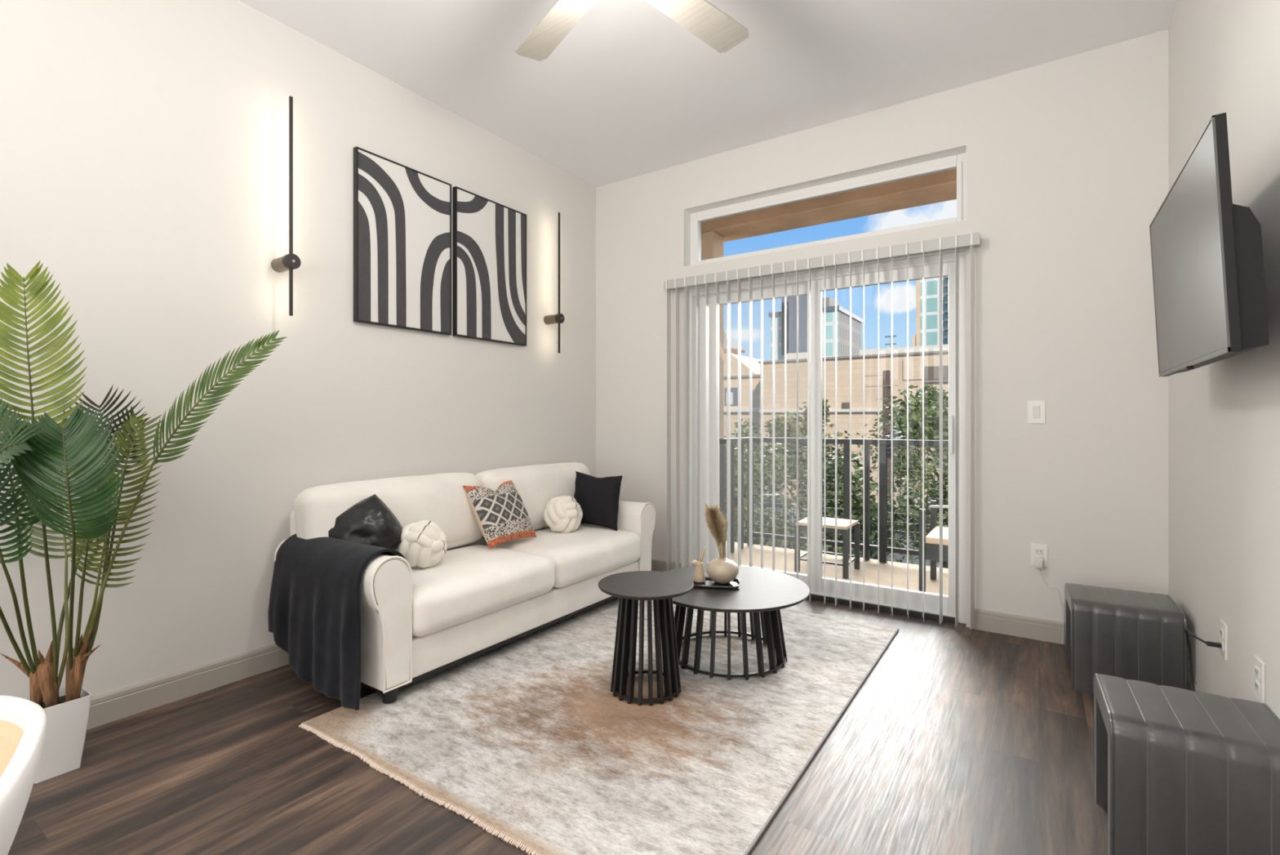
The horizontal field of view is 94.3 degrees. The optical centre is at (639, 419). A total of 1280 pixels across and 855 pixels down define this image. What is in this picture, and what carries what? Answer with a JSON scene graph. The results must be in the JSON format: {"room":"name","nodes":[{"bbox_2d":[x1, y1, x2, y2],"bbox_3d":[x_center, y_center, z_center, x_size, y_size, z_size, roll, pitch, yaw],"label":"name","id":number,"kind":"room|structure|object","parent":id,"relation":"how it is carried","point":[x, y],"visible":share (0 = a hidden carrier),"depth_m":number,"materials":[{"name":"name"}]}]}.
{"room":"living room","nodes":[
{"label":"living room","id":0,"kind":"room"},
{"bbox_2d":[0,0,595,697],"bbox_3d":[-2.432,-0.361,1.875,0.150,3.053,7.600,0,0,34],"label":"wall","id":1,"kind":"structure","parent":0,"point":[144,144],"depth_m":2.64,"materials":[{"name":"white paint"}]},
{"bbox_2d":[86,643,288,729],"bbox_3d":[-2.422,1.109,1.742,0.016,0.112,7.390,0,0,34],"label":"baseboard","id":2,"kind":"structure","parent":1,"relation":"attached to","point":[108,707],"depth_m":2.48,"materials":[{"name":"grey paint"}]},
{"bbox_2d":[271,96,301,315],"bbox_3d":[-1.652,-0.988,2.770,0.146,1.011,0.070,0,0,34],"label":"wall light","id":3,"kind":"object","parent":1,"relation":"attached to","point":[291,261],"visible":1,"depth_m":2.74,"materials":[{"name":"grey metal"}]},
{"bbox_2d":[353,146,451,335],"bbox_3d":[-1.324,-0.973,3.360,0.031,0.913,0.605,0,0,34],"label":"framed print","id":4,"kind":"object","parent":1,"relation":"attached to","point":[402,214],"visible":1,"depth_m":3.32,"materials":[{"name":"black"}]},
{"bbox_2d":[453,186,526,346],"bbox_3d":[-0.969,-0.973,3.889,0.031,0.913,0.605,0,0,34],"label":"framed print","id":5,"kind":"object","parent":1,"relation":"attached to","point":[490,237],"visible":1,"depth_m":3.84,"materials":[{"name":"black"}]},
{"bbox_2d":[543,212,564,353],"bbox_3d":[-0.622,-0.988,4.303,0.146,1.011,0.070,0,0,34],"label":"wall light","id":6,"kind":"object","parent":1,"relation":"attached to","point":[558,318],"visible":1,"depth_m":4.27,"materials":[{"name":"grey metal"}]},
{"bbox_2d":[7,597,1107,854],"bbox_3d":[-0.956,1.240,0.793,3.809,0.150,7.750,0,0,34],"label":"floor","id":7,"kind":"structure","parent":0,"point":[959,740],"depth_m":1.95,"materials":[{"name":"wood"}]},
{"bbox_2d":[0,694,46,854],"bbox_3d":[-1.240,0.843,0.913,0.471,0.646,0.455,0,0,34],"label":"tub chair","id":8,"kind":"object","parent":7,"relation":"on","point":[23,722],"visible":1,"depth_m":1.00,"materials":[{"name":"white"}]},
{"bbox_2d":[0,259,286,782],"bbox_3d":[-1.721,0.326,1.841,1.007,1.678,0.545,0,0,17],"label":"potted palm","id":9,"kind":"object","parent":7,"relation":"on","point":[37,451],"visible":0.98,"depth_m":1.87,"materials":[{"name":"green plant"}]},
{"bbox_2d":[24,686,91,782],"bbox_3d":[-1.953,1.045,1.979,0.156,0.240,0.156,0,0,34],"label":"pot","id":10,"kind":"object","parent":9,"relation":"attached to","point":[67,715],"depth_m":1.95,"materials":[{"name":"white ceramic"}]},
{"bbox_2d":[297,596,898,854],"bbox_3d":[0.067,1.159,2.771,1.692,0.012,2.384,0,0,34],"label":"rug","id":11,"kind":"object","parent":7,"relation":"on","point":[527,739],"visible":0.78,"depth_m":2.18,"materials":[{"name":"beige fabric"}]},
{"bbox_2d":[273,462,655,703],"bbox_3d":[-0.779,0.724,3.372,0.836,0.855,2.072,0,0,34],"label":"sofa","id":12,"kind":"object","parent":11,"relation":"on","point":[417,624],"visible":0.7,"depth_m":2.94,"materials":[{"name":"beige fabric"}]},
{"bbox_2d":[267,533,405,710],"bbox_3d":[-1.317,0.823,2.575,0.700,0.597,0.258,0,0,34],"label":"throw blanket","id":13,"kind":"object","parent":12,"relation":"on","point":[314,610],"visible":0.93,"depth_m":2.44,"materials":[{"name":"black fabric"}]},
{"bbox_2d":[328,493,402,549],"bbox_3d":[-1.287,0.533,2.780,0.370,0.356,0.219,0,0,-31],"label":"throw pillow","id":14,"kind":"object","parent":12,"relation":"on","point":[370,521],"visible":0.7,"depth_m":2.73,"materials":[{"name":"black leather"}]},
{"bbox_2d":[293,472,483,551],"bbox_3d":[-1.252,0.511,3.115,0.294,0.426,1.030,0,0,34],"label":"cushion","id":15,"kind":"object","parent":12,"relation":"on","point":[442,499],"depth_m":3.03,"materials":[{"name":"beige fabric"}]},
{"bbox_2d":[397,520,447,568],"bbox_3d":[-1.053,0.602,2.870,0.226,0.238,0.230,0,0,-29],"label":"pillow","id":16,"kind":"object","parent":12,"relation":"on","point":[423,544],"visible":0.98,"depth_m":2.80,"materials":[{"name":"white fabric"}]},
{"bbox_2d":[411,544,555,635],"bbox_3d":[-0.939,0.818,2.979,0.664,0.231,0.877,0,0,34],"label":"seat cushion","id":17,"kind":"object","parent":12,"relation":"on","point":[471,586],"depth_m":2.79,"materials":[{"name":"beige fabric"}]},
{"bbox_2d":[462,480,537,548],"bbox_3d":[-0.798,0.530,3.422,0.237,0.331,0.385,0,0,31],"label":"throw pillow","id":18,"kind":"object","parent":12,"relation":"on","point":[501,515],"visible":1,"depth_m":3.33,"materials":[{"name":"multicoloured fabric"}]},
{"bbox_2d":[475,462,590,529],"bbox_3d":[-0.684,0.511,3.956,0.297,0.429,0.999,0,0,34],"label":"cushion","id":19,"kind":"object","parent":12,"relation":"on","point":[535,484],"depth_m":3.80,"materials":[{"name":"beige fabric"}]},
{"bbox_2d":[543,495,582,533],"bbox_3d":[-0.485,0.597,3.760,0.252,0.240,0.248,0,0,34],"label":"pillow","id":20,"kind":"object","parent":12,"relation":"on","point":[562,513],"visible":1,"depth_m":3.68,"materials":[{"name":"white fabric"}]},
{"bbox_2d":[485,524,640,587],"bbox_3d":[-0.465,0.818,3.685,0.664,0.231,0.822,0,0,34],"label":"seat cushion","id":21,"kind":"object","parent":12,"relation":"on","point":[582,557],"depth_m":3.49,"materials":[{"name":"beige fabric"}]},
{"bbox_2d":[573,471,622,530],"bbox_3d":[-0.293,0.533,3.952,0.398,0.368,0.143,0,0,27],"label":"throw pillow","id":22,"kind":"object","parent":12,"relation":"on","point":[597,498],"visible":0.91,"depth_m":3.88,"materials":[{"name":"black fabric"}]},
{"bbox_2d":[598,570,693,705],"bbox_3d":[0.025,0.925,2.547,0.408,0.456,0.408,0,0,28],"label":"side table","id":23,"kind":"object","parent":11,"relation":"on","point":[630,587],"visible":1,"depth_m":2.46,"materials":[{"name":"black wood"}]},
{"bbox_2d":[664,564,809,679],"bbox_3d":[0.428,0.979,2.918,0.782,0.346,0.782,0,0,31],"label":"coffee table","id":24,"kind":"object","parent":11,"relation":"on","point":[765,591],"visible":0.7,"depth_m":2.74,"materials":[{"name":"black wood"}]},
{"bbox_2d":[693,576,739,589],"bbox_3d":[0.373,0.797,2.908,0.229,0.017,0.157,0,0,10],"label":"tray","id":25,"kind":"object","parent":24,"relation":"on","point":[709,583],"visible":0.63,"depth_m":2.87,"materials":[{"name":"black paint"}]},
{"bbox_2d":[690,546,705,582],"bbox_3d":[0.290,0.710,2.932,0.066,0.174,0.058,0,0,-19],"label":"figurine","id":26,"kind":"object","parent":25,"relation":"on","point":[699,576],"visible":1,"depth_m":2.92,"materials":[{"name":"beige ceramic"}]},
{"bbox_2d":[706,556,738,583],"bbox_3d":[0.406,0.737,2.920,0.159,0.120,0.159,0,0,34],"label":"vase","id":27,"kind":"object","parent":25,"relation":"on","point":[721,571],"visible":0.99,"depth_m":2.87,"materials":[{"name":"beige ceramic"}]},
{"bbox_2d":[703,502,728,558],"bbox_3d":[0.373,0.561,2.954,0.116,0.302,0.125,0,0,-40],"label":"pampas grass","id":28,"kind":"object","parent":27,"relation":"in","point":[714,519],"depth_m":2.93,"materials":[{"name":"beige plant"}]},
{"bbox_2d":[1064,582,1186,693],"bbox_3d":[2.119,0.971,2.622,0.375,0.388,0.369,0,0,32],"label":"ottoman","id":29,"kind":"object","parent":7,"relation":"on","point":[1127,634],"visible":0.91,"depth_m":2.49,"materials":[{"name":"grey leather"}]},
{"bbox_2d":[1093,672,1279,854],"bbox_3d":[1.483,0.971,1.606,0.375,0.388,0.369,0,0,32],"label":"ottoman","id":30,"kind":"object","parent":7,"relation":"on","point":[1178,771],"visible":1,"depth_m":1.50,"materials":[{"name":"grey leather"}]},
{"bbox_2d":[1184,627,1221,691],"bbox_3d":[1.891,0.957,1.943,0.062,0.415,0.733,0,0,29],"label":"power cord","id":31,"kind":"object","parent":7,"relation":"on","point":[1215,644],"visible":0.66,"depth_m":2.23,"materials":[{"name":"black plastic"}]},
{"bbox_2d":[238,0,1177,187],"bbox_3d":[-0.956,-1.963,0.793,3.809,0.150,7.750,0,0,34],"label":"ceiling","id":32,"kind":"structure","parent":0,"point":[629,91],"depth_m":3.11,"materials":[{"name":"white paint"}]},
{"bbox_2d":[515,0,748,61],"bbox_3d":[-0.089,-1.683,2.061,1.104,0.409,1.046,0,0,6],"label":"ceiling fan","id":33,"kind":"object","parent":32,"relation":"hanging from","point":[702,19],"visible":1,"depth_m":2.37,"materials":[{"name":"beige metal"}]},
{"bbox_2d":[719,540,948,595],"bbox_3d":[1.946,1.280,4.331,6.800,0.170,1.360,0,0,34],"label":"floor","id":34,"kind":"structure","parent":0,"point":[900,569],"depth_m":4.78,"materials":[{"name":"beige concrete"}]},
{"bbox_2d":[701,231,723,512],"bbox_3d":[0.526,-0.328,6.062,0.610,3.043,0.250,0,0,34],"label":"pillar","id":35,"kind":"structure","parent":34,"relation":"on","point":[712,243],"depth_m":5.91,"materials":[{"name":"beige paint"}]},
{"bbox_2d":[701,168,956,241],"bbox_3d":[2.353,-2.092,4.937,6.800,0.485,0.420,0,0,34],"label":"balcony ceiling","id":36,"kind":"structure","parent":35,"relation":"on","point":[939,187],"depth_m":5.22,"materials":[{"name":"brown paint"}]},
{"bbox_2d":[794,516,859,578],"bbox_3d":[1.496,1.000,4.741,0.411,0.390,0.376,0,0,34],"label":"side table","id":37,"kind":"object","parent":34,"relation":"on","point":[842,524],"visible":0.77,"depth_m":4.68,"materials":[{"name":"grey"}]},
{"bbox_2d":[719,436,948,562],"bbox_3d":[2.500,0.678,4.348,5.500,1.030,0.648,0,0,34],"label":"balcony railing","id":38,"kind":"object","parent":34,"relation":"on","point":[884,548],"visible":0.34,"depth_m":5.15,"materials":[{"name":"black metal"}]},
{"bbox_2d":[919,500,948,591],"bbox_3d":[2.340,0.875,4.072,0.699,0.638,0.548,0,0,34],"label":"outdoor chair","id":39,"kind":"object","parent":34,"relation":"on","point":[931,541],"visible":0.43,"depth_m":4.03,"materials":[{"name":"grey wood"}]},
{"bbox_2d":[595,29,1168,626],"bbox_3d":[1.151,-0.361,3.929,3.509,3.053,0.194,0,0,34],"label":"wall","id":40,"kind":"structure","parent":0,"point":[1067,158],"depth_m":3.20,"materials":[{"name":"white paint"}]},
{"bbox_2d":[651,558,680,571],"bbox_3d":[-0.032,1.109,4.598,0.798,0.112,0.016,0,0,34],"label":"baseboard","id":41,"kind":"structure","parent":40,"relation":"attached to","point":[659,565],"depth_m":4.46,"materials":[{"name":"grey paint"}]},
{"bbox_2d":[663,231,980,629],"bbox_3d":[1.033,0.059,3.826,2.017,2.168,0.108,0,0,34],"label":"vertical blinds","id":42,"kind":"object","parent":40,"relation":"attached to","point":[971,240],"visible":0.94,"depth_m":3.83,"materials":[{"name":"grey"}]},
{"bbox_2d":[683,144,966,266],"bbox_3d":[1.134,-1.339,3.940,1.834,0.427,0.192,0,0,34],"label":"trim","id":43,"kind":"structure","parent":40,"relation":"attached to","point":[960,149],"depth_m":3.90,"materials":[{"name":"white paint"}]},
{"bbox_2d":[683,248,966,566],"bbox_3d":[1.134,0.097,3.940,1.834,2.136,0.192,0,0,34],"label":"trim","id":44,"kind":"structure","parent":40,"relation":"attached to","point":[964,249],"depth_m":4.37,"materials":[{"name":"white paint"}]},
{"bbox_2d":[688,250,966,623],"bbox_3d":[1.138,0.098,3.946,1.828,2.131,0.160,0,0,34],"label":"door","id":45,"kind":"structure","parent":40,"relation":"in","point":[931,263],"depth_m":3.83,"materials":[{"name":"white plastic"}]},
{"bbox_2d":[690,152,966,265],"bbox_3d":[1.151,-1.339,3.965,1.828,0.421,0.085,0,0,34],"label":"window","id":46,"kind":"structure","parent":40,"relation":"in","point":[958,162],"depth_m":3.84,"materials":[{"name":"white plastic"}]},
{"bbox_2d":[972,608,1064,644],"bbox_3d":[2.201,1.109,3.097,0.839,0.112,0.016,0,0,34],"label":"baseboard","id":47,"kind":"structure","parent":40,"relation":"attached to","point":[1034,628],"depth_m":3.19,"materials":[{"name":"grey paint"}]},
{"bbox_2d":[1027,400,1045,423],"bbox_3d":[2.110,-0.043,3.162,0.080,0.122,0.010,0,0,34],"label":"light switch","id":48,"kind":"object","parent":40,"relation":"attached to","point":[1036,409],"visible":1,"depth_m":3.16,"materials":[{"name":"white plastic"}]},
{"bbox_2d":[1031,542,1047,567],"bbox_3d":[2.120,0.718,3.155,0.075,0.118,0.010,0,0,34],"label":"wall outlet","id":49,"kind":"object","parent":40,"relation":"attached to","point":[1037,550],"visible":0.86,"depth_m":3.15,"materials":[{"name":"white plastic"}]},
{"bbox_2d":[1035,548,1043,554],"bbox_3d":[2.119,0.698,3.153,0.034,0.030,0.004,0,0,34],"label":"socket","id":50,"kind":"object","parent":49,"relation":"attached to","point":[1037,551],"depth_m":3.15,"materials":[{"name":"white plastic"}]},
{"bbox_2d":[1035,557,1063,644],"bbox_3d":[2.145,0.945,3.113,0.122,0.433,0.039,0,0,30],"label":"charger","id":51,"kind":"object","parent":40,"relation":"attached to","point":[1038,561],"visible":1,"depth_m":3.12,"materials":[{"name":"white plastic"}]},
{"bbox_2d":[1168,0,1279,719],"bbox_3d":[0.605,-0.361,-0.165,0.150,3.053,7.600,0,0,34],"label":"wall","id":52,"kind":"structure","parent":0,"point":[1224,55],"depth_m":1.91,"materials":[{"name":"white paint"}]},
{"bbox_2d":[1186,669,1199,691],"bbox_3d":[0.477,1.109,-0.206,0.016,0.112,7.390,0,0,34],"label":"baseboard","id":53,"kind":"structure","parent":52,"relation":"attached to","point":[1188,676],"depth_m":2.41,"materials":[{"name":"grey paint"}]},
{"bbox_2d":[1149,112,1269,377],"bbox_3d":[1.679,-0.431,1.733,0.184,0.564,0.950,0,0,34],"label":"television","id":54,"kind":"object","parent":52,"relation":"attached to","point":[1210,295],"visible":1,"depth_m":1.50,"materials":[{"name":"grey plastic"}]},
{"bbox_2d":[1219,618,1227,660],"bbox_3d":[1.966,0.740,2.004,0.010,0.118,0.075,0,0,34],"label":"wall outlet","id":55,"kind":"object","parent":52,"relation":"attached to","point":[1223,626],"visible":1,"depth_m":1.98,"materials":[{"name":"white plastic"}]},
{"bbox_2d":[1219,627,1223,639],"bbox_3d":[1.964,0.720,2.005,0.004,0.030,0.034,0,0,34],"label":"socket","id":56,"kind":"object","parent":55,"relation":"attached to","point":[1221,629],"depth_m":2.00,"materials":[{"name":"white plastic"}]},
{"bbox_2d":[1219,639,1223,650],"bbox_3d":[1.964,0.760,2.005,0.004,0.030,0.034,0,0,34],"label":"socket","id":57,"kind":"object","parent":55,"relation":"attached to","point":[1221,641],"depth_m":2.00,"materials":[{"name":"white plastic"}]},
{"bbox_2d":[1253,654,1265,703],"bbox_3d":[1.746,0.733,1.676,0.010,0.118,0.075,0,0,34],"label":"wall outlet","id":58,"kind":"object","parent":52,"relation":"attached to","point":[1259,665],"visible":0.95,"depth_m":1.66,"materials":[{"name":"white plastic"}]},
{"bbox_2d":[1254,665,1259,679],"bbox_3d":[1.744,0.713,1.678,0.004,0.030,0.034,0,0,34],"label":"socket","id":59,"kind":"object","parent":58,"relation":"attached to","point":[1256,667],"depth_m":1.68,"materials":[{"name":"white plastic"}]},
{"bbox_2d":[1254,679,1259,693],"bbox_3d":[1.744,0.753,1.678,0.004,0.030,0.034,0,0,34],"label":"socket","id":60,"kind":"object","parent":58,"relation":"attached to","point":[1256,681],"depth_m":1.68,"materials":[{"name":"white plastic"}]},
{"label":"outside","id":61,"kind":"structure","parent":0,"visible":0},
{"bbox_2d":[725,499,939,566],"bbox_3d":[54.697,4.815,99.327,260.000,0.300,214.100,0,0,34],"label":"ground","id":62,"kind":"structure","parent":61,"point":[896,555],"depth_m":21.41,"materials":[{"name":"concrete"}]},
{"bbox_2d":[723,329,745,354],"bbox_3d":[7.801,-1.885,54.998,4.250,13.100,4.250,0,0,-34],"label":"turret","id":63,"kind":"object","parent":62,"relation":"on","point":[734,346],"visible":0.17,"depth_m":53.73,"materials":[{"name":"brick"}]},
{"bbox_2d":[723,353,764,454],"bbox_3d":[6.170,0.115,45.130,11.900,9.100,10.200,0,0,34],"label":"annex building","id":64,"kind":"structure","parent":62,"relation":"on","point":[734,357],"depth_m":39.02,"materials":[{"name":"brick"}]},
{"bbox_2d":[723,417,768,544],"bbox_3d":[2.650,2.296,17.917,2.973,4.745,2.503,0,0,34],"label":"tree","id":65,"kind":"object","parent":62,"relation":"on","point":[744,426],"visible":0.09,"depth_m":17.39,"materials":[{"name":"green plant"}]},
{"bbox_2d":[725,442,793,544],"bbox_3d":[2.164,2.537,13.460,2.766,4.256,3.224,0,0,34],"label":"tree","id":66,"kind":"object","parent":62,"relation":"on","point":[776,451],"visible":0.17,"depth_m":13.12,"materials":[{"name":"green plant"}]},
{"bbox_2d":[743,445,784,493],"bbox_3d":[5.652,2.952,28.730,3.093,3.433,3.704,0,0,-24],"label":"tree","id":67,"kind":"object","parent":62,"relation":"on","point":[744,446],"visible":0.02,"depth_m":28.57,"materials":[{"name":"green plant"}]},
{"bbox_2d":[725,491,806,532],"bbox_3d":[5.920,3.940,26.022,4.500,1.450,1.820,0,0,29],"label":"bush","id":68,"kind":"object","parent":62,"relation":"on","point":[777,505],"visible":0.07,"depth_m":25.32,"materials":[{"name":"green plant"}]},
{"bbox_2d":[760,397,854,545],"bbox_3d":[5.018,1.993,17.453,2.381,5.349,2.697,0,0,34],"label":"tree","id":69,"kind":"object","parent":62,"relation":"on","point":[791,425],"visible":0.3,"depth_m":17.03,"materials":[{"name":"green plant"}]},
{"bbox_2d":[768,295,862,360],"bbox_3d":[38.039,-10.185,128.774,14.700,29.700,21.200,0,0,34],"label":"office tower","id":70,"kind":"structure","parent":62,"relation":"on","point":[842,314],"depth_m":120.65,"materials":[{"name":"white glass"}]},
{"bbox_2d":[734,434,937,564],"bbox_3d":[3.562,2.467,11.156,3.154,4.401,3.028,0,0,-21],"label":"shrubs","id":71,"kind":"object","parent":62,"relation":"on","point":[857,505],"visible":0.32,"depth_m":11.12,"materials":[{"name":"green plant"}]},
{"bbox_2d":[758,343,948,507],"bbox_3d":[22.250,0.340,33.156,28.250,8.650,12.140,0,0,34],"label":"commercial building","id":72,"kind":"structure","parent":62,"relation":"on","point":[931,353],"depth_m":32.95,"materials":[{"name":"brick"}]},
{"bbox_2d":[842,402,849,408],"bbox_3d":[11.507,-0.820,33.171,0.400,0.330,0.100,0,0,34],"label":"vent","id":73,"kind":"object","parent":72,"relation":"attached to","point":[845,405],"depth_m":33.12,"materials":[{"name":"grey metal"}]},
{"bbox_2d":[884,335,897,347],"bbox_3d":[13.877,-4.287,32.843,0.600,0.755,0.100,0,0,34],"label":"floodlight mast","id":74,"kind":"object","parent":72,"relation":"on","point":[886,335],"visible":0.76,"depth_m":32.81,"materials":[{"name":"white metal"}]},
{"bbox_2d":[864,370,913,555],"bbox_3d":[8.974,1.470,19.888,0.634,6.393,3.063,0,0,-32],"label":"utility pole","id":75,"kind":"object","parent":62,"relation":"on","point":[886,375],"visible":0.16,"depth_m":20.60,"materials":[{"name":"beige"}]},
{"bbox_2d":[851,386,948,537],"bbox_3d":[10.529,1.659,23.867,3.936,6.012,3.343,0,0,38],"label":"tree","id":76,"kind":"object","parent":62,"relation":"on","point":[917,457],"visible":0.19,"depth_m":23.41,"materials":[{"name":"green plant"}]},
{"bbox_2d":[879,383,948,568],"bbox_3d":[6.896,1.901,13.000,2.892,5.530,2.929,0,0,34],"label":"tree","id":77,"kind":"object","parent":62,"relation":"on","point":[931,423],"visible":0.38,"depth_m":13.04,"materials":[{"name":"green plant"}]},
{"bbox_2d":[911,275,948,346],"bbox_3d":[61.792,-13.535,113.113,15.600,36.400,19.300,0,0,34],"label":"residential tower","id":78,"kind":"structure","parent":62,"relation":"on","point":[931,286],"depth_m":108.76,"materials":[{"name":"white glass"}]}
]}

